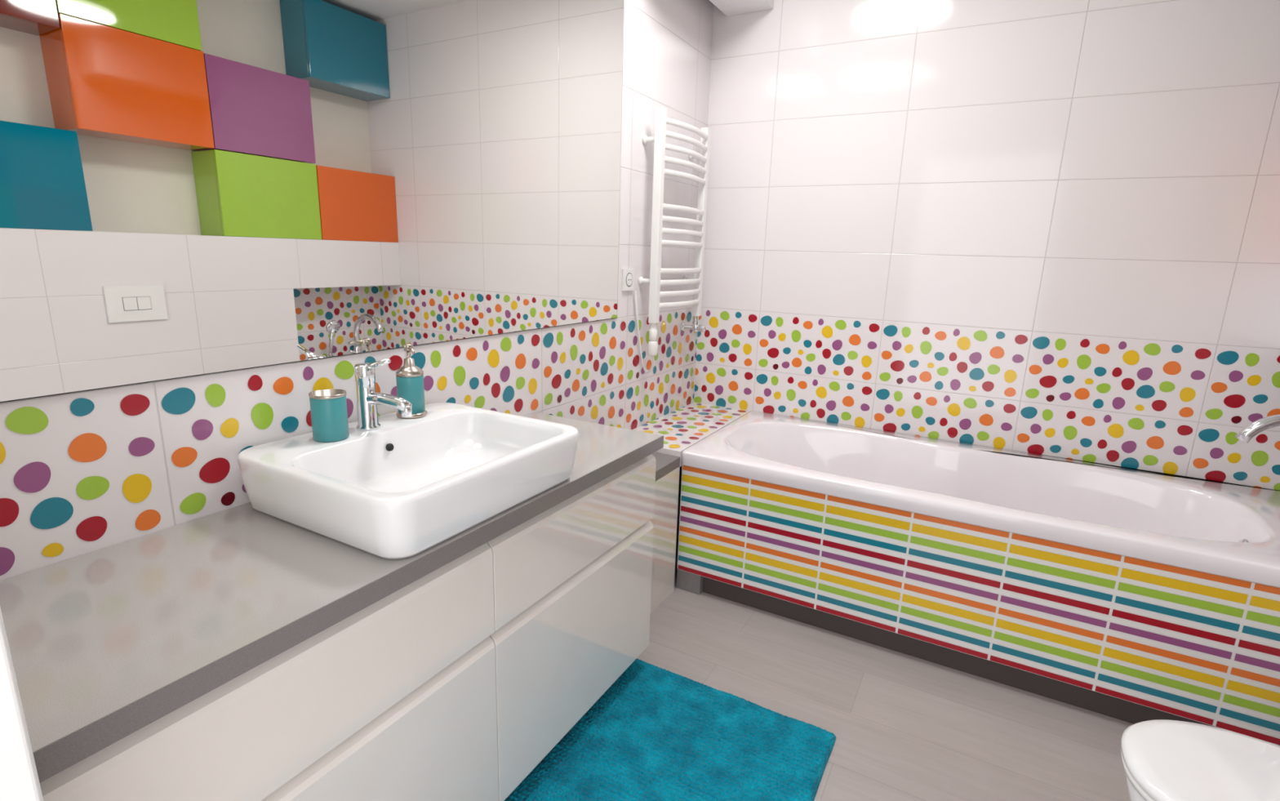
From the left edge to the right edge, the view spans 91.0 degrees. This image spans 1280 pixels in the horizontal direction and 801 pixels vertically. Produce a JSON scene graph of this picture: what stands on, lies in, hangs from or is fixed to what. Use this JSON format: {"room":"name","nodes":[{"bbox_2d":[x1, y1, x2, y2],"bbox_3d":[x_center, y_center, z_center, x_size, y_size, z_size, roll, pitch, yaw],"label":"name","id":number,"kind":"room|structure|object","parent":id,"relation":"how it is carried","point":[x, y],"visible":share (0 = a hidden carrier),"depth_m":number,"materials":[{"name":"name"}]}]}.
{"room":"bathroom","nodes":[
{"label":"bathroom","id":0,"kind":"room"},
{"bbox_2d":[0,0,714,580],"bbox_3d":[-0.487,-0.486,2.001,0.126,2.840,3.090,9,15,28],"label":"wall","id":1,"kind":"structure","parent":0,"point":[188,188],"depth_m":1.40,"materials":[{"name":"white tile"}]},
{"bbox_2d":[622,268,634,290],"bbox_3d":[-0.048,-0.512,2.667,0.013,0.090,0.085,9,15,28],"label":"wall socket","id":2,"kind":"object","parent":1,"relation":"attached to","point":[628,274],"depth_m":2.65,"materials":[{"name":"white plastic"}]},
{"bbox_2d":[634,106,711,373],"bbox_3d":[0.161,-0.693,2.882,0.124,1.118,0.541,9,15,28],"label":"towel radiator","id":3,"kind":"object","parent":1,"relation":"attached to","point":[655,282],"visible":1,"depth_m":2.76,"materials":[{"name":"white metal"}]},
{"bbox_2d":[631,402,750,466],"bbox_3d":[0.230,0.143,3.037,0.328,0.069,0.849,9,15,28],"label":"ledge","id":4,"kind":"object","parent":1,"relation":"attached to","point":[681,428],"visible":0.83,"depth_m":3.00,"materials":[{"name":"tile"}]},
{"bbox_2d":[709,0,773,16],"bbox_3d":[0.323,-1.894,2.575,0.230,0.310,0.799,9,15,28],"label":"ceiling soffit","id":5,"kind":"structure","parent":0,"point":[729,7],"depth_m":2.87,"materials":[{"name":"white paint"}]},
{"bbox_2d":[550,515,1133,800],"bbox_3d":[0.381,1.217,1.286,2.780,0.100,4.320,9,15,28],"label":"floor","id":6,"kind":"structure","parent":0,"point":[905,727],"depth_m":2.04,"materials":[{"name":"grey wood"}]},
{"bbox_2d":[40,453,656,800],"bbox_3d":[-0.558,0.656,1.557,0.494,0.813,1.564,9,15,28],"label":"vanity cabinet","id":7,"kind":"object","parent":6,"relation":"on","point":[455,684],"visible":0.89,"depth_m":1.29,"materials":[{"name":"white laminate"}]},
{"bbox_2d":[0,412,663,782],"bbox_3d":[-0.534,0.240,1.458,0.514,0.040,1.571,9,15,28],"label":"countertop","id":8,"kind":"structure","parent":7,"relation":"on","point":[105,643],"depth_m":1.00,"materials":[{"name":"grey stone"}]},
{"bbox_2d":[237,402,579,559],"bbox_3d":[-0.500,0.152,1.464,0.509,0.130,0.599,9,15,28],"label":"washbasin","id":9,"kind":"object","parent":8,"relation":"in","point":[402,488],"visible":1,"depth_m":1.35,"materials":[{"name":"white ceramic"}]},
{"bbox_2d":[308,388,349,442],"bbox_3d":[-0.702,0.034,1.423,0.076,0.106,0.076,9,15,28],"label":"tumbler","id":10,"kind":"object","parent":9,"relation":"on","point":[328,407],"visible":1,"depth_m":1.40,"materials":[{"name":"metal"}]},
{"bbox_2d":[353,358,412,431],"bbox_3d":[-0.608,-0.013,1.480,0.162,0.177,0.054,9,15,28],"label":"mixer tap","id":11,"kind":"object","parent":9,"relation":"on","point":[367,398],"visible":1,"depth_m":1.48,"materials":[{"name":"silver metal"}]},
{"bbox_2d":[395,343,426,418],"bbox_3d":[-0.595,-0.053,1.628,0.076,0.188,0.076,4,13,10],"label":"soap dispenser","id":12,"kind":"object","parent":9,"relation":"on","point":[409,377],"visible":0.94,"depth_m":1.61,"materials":[{"name":"metal"}]},
{"bbox_2d":[649,452,679,612],"bbox_3d":[-0.116,0.553,2.515,0.330,0.605,0.524,9,15,28],"label":"panel","id":13,"kind":"object","parent":6,"relation":"on","point":[664,519],"visible":0.14,"depth_m":2.56,"materials":[{"name":"white paint"}]},
{"bbox_2d":[504,658,835,800],"bbox_3d":[0.031,1.062,1.628,0.708,0.025,1.057,9,15,28],"label":"bath mat","id":14,"kind":"object","parent":6,"relation":"on","point":[656,733],"visible":0.99,"depth_m":1.82,"materials":[{"name":"teal fabric"}]},
{"bbox_2d":[676,410,1279,745],"bbox_3d":[1.325,0.588,2.501,2.202,0.631,0.851,9,15,28],"label":"bathtub","id":15,"kind":"object","parent":6,"relation":"on","point":[1131,595],"visible":1,"depth_m":2.21,"materials":[{"name":"multicoloured tile"}]},
{"bbox_2d":[1235,414,1279,443],"bbox_3d":[2.147,0.214,2.075,0.299,0.339,0.090,9,15,28],"label":"mixer tap","id":16,"kind":"object","parent":15,"relation":"on","point":[1247,433],"visible":1,"depth_m":2.10,"materials":[{"name":"silver metal"}]},
{"bbox_2d":[693,0,1279,490],"bbox_3d":[1.456,-0.598,2.741,2.780,2.840,0.121,9,15,28],"label":"wall","id":17,"kind":"structure","parent":0,"point":[1043,227],"depth_m":2.61,"materials":[{"name":"tile"}]},
{"bbox_3d":[-0.056,-0.034,0.118,2.540,2.840,0.140,9,15,28],"label":"wall","id":18,"kind":"structure","parent":0,"visible":0},
{"bbox_2d":[0,606,43,800],"bbox_3d":[-0.132,0.189,0.211,1.180,2.360,0.162,9,15,28],"label":"trim","id":19,"kind":"structure","parent":18,"relation":"attached to","point":[19,776],"depth_m":0.55,"materials":[{"name":"white plastic"}]},
{"bbox_3d":[1.472,0.601,0.681,0.235,1.440,2.086,9,15,28],"label":"wall","id":20,"kind":"structure","parent":0,"visible":0},
{"bbox_2d":[1120,719,1279,800],"bbox_3d":[1.259,0.918,1.227,0.563,0.322,0.376,9,15,28],"label":"toilet","id":21,"kind":"object","parent":20,"relation":"attached to","point":[1162,759],"visible":1,"depth_m":1.28,"materials":[{"name":"white ceramic"}]}
]}

